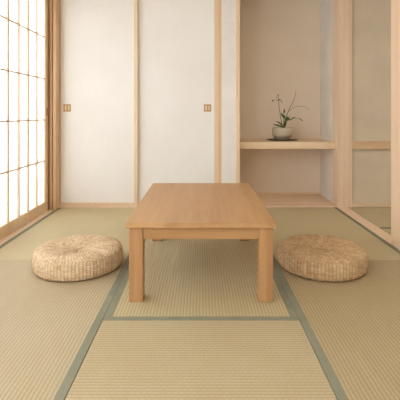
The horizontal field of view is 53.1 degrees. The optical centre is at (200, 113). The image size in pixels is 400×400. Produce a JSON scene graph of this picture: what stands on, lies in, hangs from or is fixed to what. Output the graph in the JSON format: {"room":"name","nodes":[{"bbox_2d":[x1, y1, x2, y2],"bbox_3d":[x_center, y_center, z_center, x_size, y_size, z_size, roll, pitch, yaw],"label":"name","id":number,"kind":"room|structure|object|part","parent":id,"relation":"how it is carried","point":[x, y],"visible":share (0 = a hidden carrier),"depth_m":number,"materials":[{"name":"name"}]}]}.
{"room":"traditional dwelling","nodes":[
{"label":"traditional dwelling","id":0,"kind":"room"},
{"bbox_2d":[240,0,319,191],"bbox_3d":[0.819,-0.282,4.370,1.114,2.516,0.620,0,0,0],"label":"wall","id":1,"kind":"structure","parent":0,"point":[280,39],"depth_m":4.56,"materials":[{"name":"beige paint"}]},
{"bbox_2d":[240,139,334,148],"bbox_3d":[0.869,0.318,4.298,0.974,0.070,0.525,0,0,0],"label":"shelf","id":2,"kind":"object","parent":1,"relation":"attached to","point":[244,143],"visible":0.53,"depth_m":4.04,"materials":[{"name":"brown wood"}]},
{"bbox_2d":[267,138,297,140],"bbox_3d":[0.876,0.277,4.310,0.330,0.012,0.330,0,0,0],"label":"tray","id":3,"kind":"object","parent":2,"relation":"on","point":[271,139],"visible":0.82,"depth_m":4.26,"materials":[{"name":"brown paint"}]},
{"bbox_2d":[272,93,303,139],"bbox_3d":[0.962,0.012,4.310,0.405,0.528,0.219,0,0,0],"label":"potted plant","id":4,"kind":"object","parent":3,"relation":"on","point":[281,132],"visible":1,"depth_m":4.25,"materials":[{"name":"green plant"}]},
{"bbox_3d":[0.876,0.210,4.310,0.219,0.131,0.219,0,0,0],"label":"pot","id":5,"kind":"part","parent":4,"relation":"part of","materials":[{"name":"grey ceramic"}]},
{"bbox_2d":[255,192,319,193],"bbox_3d":[0.869,0.903,4.554,0.974,0.022,0.012,0,0,0],"label":"baseboard","id":6,"kind":"structure","parent":1,"relation":"attached to","point":[255,192],"depth_m":4.55,"materials":[{"name":"brown wood"}]},
{"bbox_2d":[257,194,337,206],"bbox_3d":[0.867,0.945,4.254,0.978,0.062,0.612,0,0,0],"label":"trim","id":7,"kind":"structure","parent":1,"relation":"attached to","point":[269,200],"depth_m":4.23,"materials":[{"name":"brown wood"}]},
{"bbox_2d":[221,0,390,202],"bbox_3d":[2.201,-0.282,4.030,3.997,2.516,0.140,0,0,0],"label":"wall","id":8,"kind":"structure","parent":0,"point":[371,19],"depth_m":3.98,"materials":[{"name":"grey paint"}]},
{"bbox_2d":[59,204,137,207],"bbox_3d":[-0.599,0.933,3.982,1.603,0.086,0.115,0,0,0],"label":"trim","id":9,"kind":"structure","parent":8,"relation":"attached to","point":[61,205],"depth_m":3.92,"materials":[{"name":"brown wood"}]},
{"bbox_2d":[61,0,137,203],"bbox_3d":[-1.021,-0.140,3.944,0.795,2.058,0.024,0,0,0],"label":"door","id":10,"kind":"structure","parent":8,"relation":"in","point":[99,38],"depth_m":3.94,"materials":[{"name":"beige paper"}]},
{"bbox_3d":[-1.317,-0.060,3.936,0.072,0.072,0.005,0,0,0],"label":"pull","id":11,"kind":"part","parent":10,"relation":"part of","materials":[{"name":"brown wood"}]},
{"bbox_2d":[138,0,218,203],"bbox_3d":[-0.249,-0.140,3.976,0.847,2.058,0.024,0,0,0],"label":"door","id":12,"kind":"structure","parent":8,"relation":"in","point":[178,40],"depth_m":3.97,"materials":[{"name":"beige paper"}]},
{"bbox_3d":[0.065,-0.060,3.967,0.072,0.072,0.005,0,0,0],"label":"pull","id":13,"kind":"part","parent":12,"relation":"part of","materials":[{"name":"brown wood"}]},
{"bbox_2d":[219,0,220,182],"bbox_3d":[0.189,-0.140,4.012,0.029,2.060,0.096,0,0,0],"label":"trim","id":14,"kind":"structure","parent":8,"relation":"attached to","point":[219,0],"depth_m":3.96,"materials":[{"name":"brown wood"}]},
{"bbox_2d":[236,0,239,182],"bbox_3d":[0.364,-0.282,3.995,0.036,2.516,0.130,0,0,0],"label":"trim","id":15,"kind":"structure","parent":8,"relation":"attached to","point":[237,1],"depth_m":3.93,"materials":[{"name":"brown wood"}]},
{"bbox_2d":[333,0,351,207],"bbox_3d":[1.427,-0.282,4.037,0.142,2.516,0.155,0,0,0],"label":"trim","id":16,"kind":"structure","parent":8,"relation":"attached to","point":[342,9],"depth_m":3.96,"materials":[{"name":"brown wood"}]},
{"bbox_2d":[337,207,398,249],"bbox_3d":[1.393,0.949,1.880,0.105,0.054,4.160,0,0,0],"label":"trim","id":17,"kind":"structure","parent":8,"relation":"attached to","point":[384,235],"depth_m":3.34,"materials":[{"name":"brown wood"}]},
{"bbox_2d":[352,141,390,148],"bbox_3d":[2.799,0.307,3.964,2.602,0.078,0.032,0,0,0],"label":"trim","id":18,"kind":"structure","parent":8,"relation":"attached to","point":[355,144],"depth_m":3.95,"materials":[{"name":"brown wood"}]},
{"bbox_2d":[352,203,390,206],"bbox_3d":[2.799,0.904,3.967,2.602,0.032,0.026,0,0,0],"label":"baseboard","id":19,"kind":"structure","parent":8,"relation":"attached to","point":[353,204],"depth_m":3.95,"materials":[{"name":"brown wood"}]},
{"bbox_2d":[391,0,399,249],"bbox_3d":[1.407,-0.309,2.757,0.127,2.462,0.145,0,0,0],"label":"trim","id":20,"kind":"structure","parent":8,"relation":"attached to","point":[395,4],"depth_m":2.76,"materials":[{"name":"brown wood"}]},
{"bbox_2d":[320,0,332,202],"bbox_3d":[1.426,-0.282,4.338,0.140,2.516,0.445,0,0,0],"label":"wall","id":21,"kind":"structure","parent":0,"point":[326,6],"depth_m":4.32,"materials":[{"name":"paint"}]},
{"bbox_3d":[1.225,1.018,1.575,5.950,0.084,6.350,0,0,0],"label":"floor","id":22,"kind":"structure","parent":0,"visible":0},
{"bbox_2d":[0,210,53,244],"bbox_3d":[-1.482,0.948,2.288,0.155,0.056,3.095,0,0,0],"label":"trim","id":23,"kind":"structure","parent":22,"relation":"on","point":[42,215],"depth_m":3.24,"materials":[{"name":"brown wood"}]},
{"bbox_2d":[0,0,47,239],"bbox_3d":[-1.479,-0.126,3.314,0.036,2.089,1.012,0,0,0],"label":"window","id":24,"kind":"structure","parent":23,"relation":"on","point":[23,23],"depth_m":3.32,"materials":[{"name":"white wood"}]},
{"bbox_2d":[48,0,60,209],"bbox_3d":[-1.489,-0.282,3.905,0.221,2.516,0.170,0,0,0],"label":"trim","id":25,"kind":"structure","parent":22,"relation":"on","point":[54,6],"depth_m":3.85,"materials":[{"name":"brown wood"}]},
{"bbox_2d":[0,260,128,399],"bbox_3d":[-0.922,0.947,1.610,0.963,0.056,1.818,0,0,0],"label":"mat","id":26,"kind":"object","parent":22,"relation":"on","point":[48,329],"visible":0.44,"depth_m":1.73,"materials":[{"name":"wicker"}]},
{"bbox_2d":[31,234,122,281],"bbox_3d":[-0.743,0.854,2.428,0.528,0.122,0.528,0,0,2],"label":"floor cushion","id":27,"kind":"object","parent":26,"relation":"on","point":[82,257],"visible":1,"depth_m":2.27,"materials":[{"name":"beige wicker"}]},
{"bbox_2d":[0,208,135,259],"bbox_3d":[-0.922,0.947,3.222,0.963,0.056,1.402,0,0,0],"label":"mat","id":28,"kind":"object","parent":22,"relation":"on","point":[61,222],"visible":0.34,"depth_m":3.21,"materials":[{"name":"beige wicker"}]},
{"bbox_2d":[65,316,336,399],"bbox_3d":[0.000,0.947,1.363,0.878,0.056,0.905,0,0,0],"label":"mat","id":29,"kind":"object","parent":22,"relation":"on","point":[128,357],"visible":1,"depth_m":1.49,"materials":[{"name":"wicker"}]},
{"bbox_2d":[105,239,296,315],"bbox_3d":[0.000,0.947,2.870,0.878,0.056,2.105,0,0,0],"label":"mat","id":30,"kind":"object","parent":22,"relation":"on","point":[184,277],"visible":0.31,"depth_m":2.17,"materials":[{"name":"wicker"}]},
{"bbox_2d":[126,183,275,301],"bbox_3d":[0.000,0.722,2.494,0.732,0.393,1.112,0,0,0],"label":"table","id":31,"kind":"object","parent":30,"relation":"on","point":[167,210],"visible":1,"depth_m":1.99,"materials":[{"name":"brown wood"}]},
{"bbox_3d":[-0.318,0.736,1.986,0.068,0.365,0.068,0,0,0],"label":"leg","id":32,"kind":"part","parent":31,"relation":"part of","materials":[{"name":"brown wood"}]},
{"bbox_3d":[0.318,0.736,1.986,0.068,0.365,0.068,0,0,0],"label":"leg","id":33,"kind":"part","parent":31,"relation":"part of","materials":[{"name":"brown wood"}]},
{"bbox_2d":[266,207,399,259],"bbox_3d":[0.890,0.947,3.233,0.898,0.056,1.425,0,0,0],"label":"mat","id":34,"kind":"object","parent":22,"relation":"on","point":[290,221],"visible":0.41,"depth_m":3.21,"materials":[{"name":"beige wicker"}]},
{"bbox_2d":[273,260,399,399],"bbox_3d":[0.890,0.947,1.610,0.898,0.056,1.818,0,0,0],"label":"mat","id":35,"kind":"object","parent":22,"relation":"on","point":[352,327],"visible":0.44,"depth_m":1.73,"materials":[{"name":"wicker"}]},
{"bbox_2d":[277,234,368,281],"bbox_3d":[0.732,0.854,2.428,0.528,0.122,0.528,0,0,2],"label":"floor cushion","id":36,"kind":"object","parent":35,"relation":"on","point":[318,257],"visible":1,"depth_m":2.27,"materials":[{"name":"beige wicker"}]},
{"bbox_2d":[348,207,390,228],"bbox_3d":[1.903,0.947,3.581,0.911,0.056,0.740,0,0,0],"label":"mat","id":37,"kind":"object","parent":22,"relation":"on","point":[380,217],"visible":0.69,"depth_m":3.66,"materials":[{"name":"beige wicker"}]},
{"bbox_2d":[382,229,390,234],"bbox_3d":[1.904,0.947,2.300,0.911,0.056,1.818,0,0,0],"label":"mat","id":38,"kind":"object","parent":22,"relation":"on","point":[388,231],"visible":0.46,"depth_m":3.16,"materials":[{"name":"beige wicker"}]}
]}

